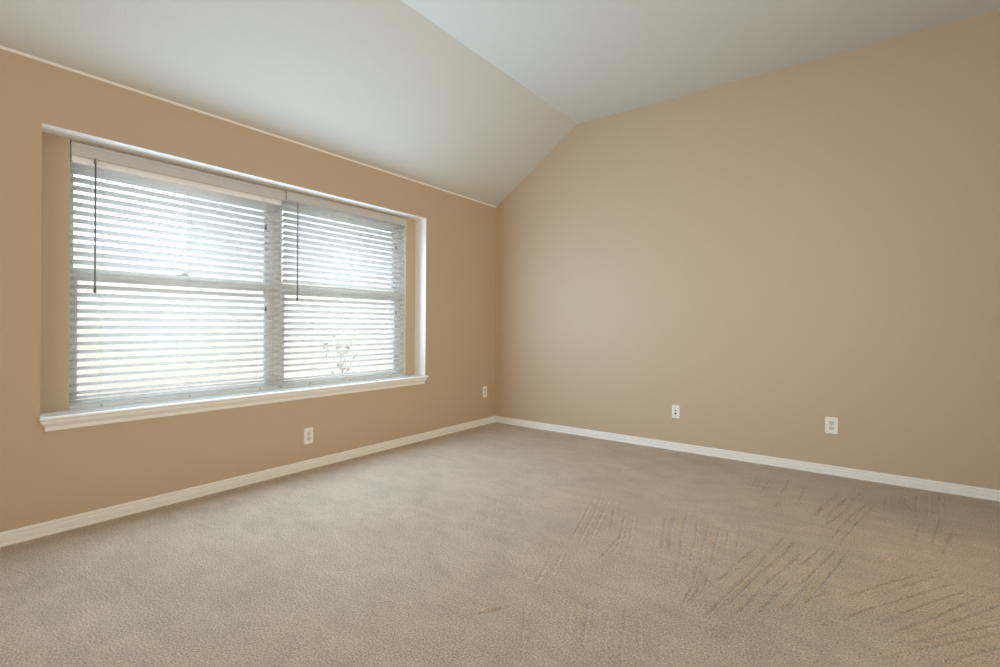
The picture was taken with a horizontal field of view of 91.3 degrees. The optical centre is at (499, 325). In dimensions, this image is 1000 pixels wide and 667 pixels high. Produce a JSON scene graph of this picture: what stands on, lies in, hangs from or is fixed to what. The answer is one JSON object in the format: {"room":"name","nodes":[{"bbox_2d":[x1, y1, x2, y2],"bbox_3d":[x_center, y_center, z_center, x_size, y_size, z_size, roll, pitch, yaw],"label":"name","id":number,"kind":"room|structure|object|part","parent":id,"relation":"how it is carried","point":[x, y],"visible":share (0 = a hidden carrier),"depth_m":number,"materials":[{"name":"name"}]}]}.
{"room":"empty bedroom","nodes":[
{"label":"empty bedroom","id":0,"kind":"room"},
{"bbox_2d":[0,49,495,531],"bbox_3d":[-2.021,0.019,3.027,0.341,2.656,6.100,0,0,37],"label":"wall","id":1,"kind":"structure","parent":0,"point":[449,307],"depth_m":2.88,"materials":[{"name":"beige paint"}]},
{"bbox_2d":[69,164,272,404],"bbox_3d":[-2.053,-0.267,3.146,0.105,1.445,1.156,0,0,37],"label":"window","id":2,"kind":"structure","parent":1,"relation":"in","point":[71,331],"depth_m":3.09,"materials":[{"name":"white plastic"}]},
{"bbox_3d":[-2.059,-0.616,3.153,0.033,0.716,1.114,0,0,37],"label":"sash","id":3,"kind":"part","parent":2,"relation":"part of","materials":[{"name":"white plastic"}]},
{"bbox_3d":[-2.033,0.067,3.130,0.036,0.764,1.114,0,0,37],"label":"sash","id":4,"kind":"part","parent":2,"relation":"part of","materials":[{"name":"white plastic"}]},
{"bbox_2d":[69,141,285,408],"bbox_3d":[-1.948,-0.266,3.094,0.088,1.438,1.194,0,0,37],"label":"window blind","id":5,"kind":"object","parent":2,"relation":"attached to","point":[85,160],"visible":0.91,"depth_m":2.98,"materials":[{"name":"white plastic"}]},
{"bbox_3d":[-2.237,-0.219,2.738,0.055,1.323,0.002,0,0,37],"label":"ladder cord","id":6,"kind":"part","parent":5,"relation":"part of","materials":[{"name":"white fabric"}]},
{"bbox_3d":[-1.969,0.445,3.098,0.052,0.016,1.170,0,0,37],"label":"rail","id":7,"kind":"part","parent":5,"relation":"part of","materials":[{"name":"white plastic"}]},
{"bbox_3d":[-1.970,-0.217,3.091,0.055,1.323,0.002,0,0,37],"label":"ladder cord","id":8,"kind":"part","parent":5,"relation":"part of","materials":[{"name":"white fabric"}]},
{"bbox_3d":[-1.702,-0.216,3.446,0.055,1.323,0.002,0,0,37],"label":"ladder cord","id":9,"kind":"part","parent":5,"relation":"part of","materials":[{"name":"white fabric"}]},
{"bbox_2d":[39,375,427,431],"bbox_3d":[-1.597,0.497,3.548,0.356,0.076,2.642,0,0,37],"label":"trim","id":10,"kind":"structure","parent":1,"relation":"attached to","point":[109,414],"depth_m":3.01,"materials":[{"name":"white paint"}]},
{"bbox_2d":[0,416,494,546],"bbox_3d":[-1.887,1.014,2.921,0.015,0.066,6.100,0,0,37],"label":"baseboard","id":11,"kind":"structure","parent":1,"relation":"attached to","point":[26,533],"depth_m":2.99,"materials":[{"name":"white paint"}]},
{"bbox_2d":[0,45,496,207],"bbox_3d":[-1.875,-1.305,2.923,0.007,0.014,6.099,0,0,37],"label":"trim","id":12,"kind":"structure","parent":1,"relation":"attached to","point":[1,47],"depth_m":2.98,"materials":[{"name":"white paint"}]},
{"bbox_2d":[272,213,278,385],"bbox_3d":[-1.688,-0.265,3.623,0.103,1.445,0.043,0,0,37],"label":"trim","id":13,"kind":"structure","parent":1,"relation":"attached to","point":[276,232],"depth_m":3.59,"materials":[{"name":"white plastic"}]},
{"bbox_2d":[304,427,312,444],"bbox_3d":[-1.399,0.809,3.572,0.008,0.116,0.072,0,0,37],"label":"power outlet","id":14,"kind":"object","parent":1,"relation":"attached to","point":[308,432],"visible":1,"depth_m":3.57,"materials":[{"name":"white plastic"}]},
{"bbox_2d":[278,198,400,385],"bbox_3d":[-1.325,-0.262,4.111,0.105,1.445,1.173,0,0,37],"label":"window","id":15,"kind":"structure","parent":1,"relation":"in","point":[393,366],"depth_m":3.99,"materials":[{"name":"white plastic"}]},
{"bbox_3d":[-1.331,-0.612,4.118,0.033,0.716,1.131,0,0,37],"label":"sash","id":16,"kind":"part","parent":15,"relation":"part of","materials":[{"name":"white plastic"}]},
{"bbox_3d":[-1.305,0.071,4.095,0.036,0.764,1.131,0,0,37],"label":"sash","id":17,"kind":"part","parent":15,"relation":"part of","materials":[{"name":"white plastic"}]},
{"bbox_2d":[280,191,406,386],"bbox_3d":[-1.232,-0.261,4.043,0.088,1.438,1.167,0,0,37],"label":"window blind","id":18,"kind":"object","parent":15,"relation":"attached to","point":[299,198],"visible":0.99,"depth_m":3.98,"materials":[{"name":"white plastic"}]},
{"bbox_3d":[-1.470,-0.249,3.754,0.055,1.393,0.002,0,0,37],"label":"ladder cord","id":19,"kind":"part","parent":18,"relation":"part of","materials":[{"name":"white fabric"}]},
{"bbox_3d":[-1.251,0.449,4.050,0.052,0.016,1.162,0,0,37],"label":"rail","id":20,"kind":"part","parent":18,"relation":"part of","materials":[{"name":"white plastic"}]},
{"bbox_3d":[-1.252,-0.248,4.043,0.055,1.393,0.002,0,0,37],"label":"ladder cord","id":21,"kind":"part","parent":18,"relation":"part of","materials":[{"name":"white fabric"}]},
{"bbox_3d":[-0.997,-0.246,4.380,0.055,1.393,0.002,0,0,37],"label":"ladder cord","id":22,"kind":"part","parent":18,"relation":"part of","materials":[{"name":"white fabric"}]},
{"bbox_2d":[483,386,486,396],"bbox_3d":[-0.160,0.710,5.213,0.008,0.116,0.072,0,0,37],"label":"power outlet","id":23,"kind":"object","parent":1,"relation":"attached to","point":[484,387],"visible":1,"depth_m":5.21,"materials":[{"name":"white plastic"}]},
{"bbox_2d":[0,422,999,666],"bbox_3d":[0.049,1.157,1.473,4.890,0.208,6.120,0,0,37],"label":"floor","id":24,"kind":"structure","parent":0,"point":[495,544],"depth_m":2.13,"materials":[{"name":"beige carpet"}]},
{"bbox_2d":[0,0,999,227],"bbox_3d":[-0.135,-1.564,1.612,5.740,1.205,6.500,0,0,37],"label":"ceiling","id":25,"kind":"structure","parent":0,"point":[466,98],"depth_m":3.22,"materials":[{"name":"white paint"}]},
{"bbox_2d":[495,10,999,489],"bbox_3d":[1.893,-0.290,4.021,5.390,3.326,0.200,0,0,37],"label":"wall","id":26,"kind":"structure","parent":0,"point":[766,257],"depth_m":3.68,"materials":[{"name":"beige paint"}]},
{"bbox_2d":[672,405,679,418],"bbox_3d":[1.502,0.740,4.177,0.066,0.112,0.015,0,0,37],"label":"jack plate","id":27,"kind":"object","parent":26,"relation":"attached to","point":[675,408],"visible":1,"depth_m":4.17,"materials":[{"name":"white plastic"}]},
{"bbox_2d":[495,416,999,501],"bbox_3d":[1.876,1.039,3.893,4.850,0.066,0.015,0,0,37],"label":"baseboard","id":28,"kind":"structure","parent":26,"relation":"attached to","point":[918,483],"depth_m":3.69,"materials":[{"name":"white paint"}]},
{"bbox_2d":[825,417,837,433],"bbox_3d":[2.386,0.722,3.514,0.078,0.119,0.008,0,0,37],"label":"power outlet","id":29,"kind":"object","parent":26,"relation":"attached to","point":[831,423],"visible":1,"depth_m":3.51,"materials":[{"name":"white plastic"}]},
{"label":"outside","id":30,"kind":"structure","parent":0,"visible":0},
{"bbox_3d":[-12.171,1.331,14.500,29.650,0.200,60.000,0,0,37],"label":"ground","id":31,"kind":"structure","parent":30,"visible":0},
{"bbox_2d":[73,246,390,399],"bbox_3d":[-2.531,0.128,9.743,0.059,2.292,22.008,0,0,37],"label":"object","id":32,"kind":"object","parent":31,"relation":"on","point":[88,323],"visible":0.12,"depth_m":7.25,"materials":[{"name":"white wood"}]},
{"bbox_2d":[186,196,390,276],"bbox_3d":[-6.360,-3.631,21.039,6.800,9.800,11.200,0,0,37],"label":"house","id":33,"kind":"structure","parent":31,"relation":"on","point":[200,199],"depth_m":16.84,"materials":[{"name":"white"}]},
{"bbox_2d":[323,325,360,376],"bbox_3d":[-2.132,0.629,6.489,0.473,1.336,0.623,0,0,-42],"label":"young shrub","id":34,"kind":"object","parent":31,"relation":"on","point":[356,337],"visible":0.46,"depth_m":6.46,"materials":[{"name":"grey plant"}]},
{"bbox_3d":[-2.141,0.677,6.449,0.441,1.239,0.386,0,0,37],"label":"stem","id":35,"kind":"part","parent":34,"relation":"part of","materials":[{"name":"white plant"}]}
]}

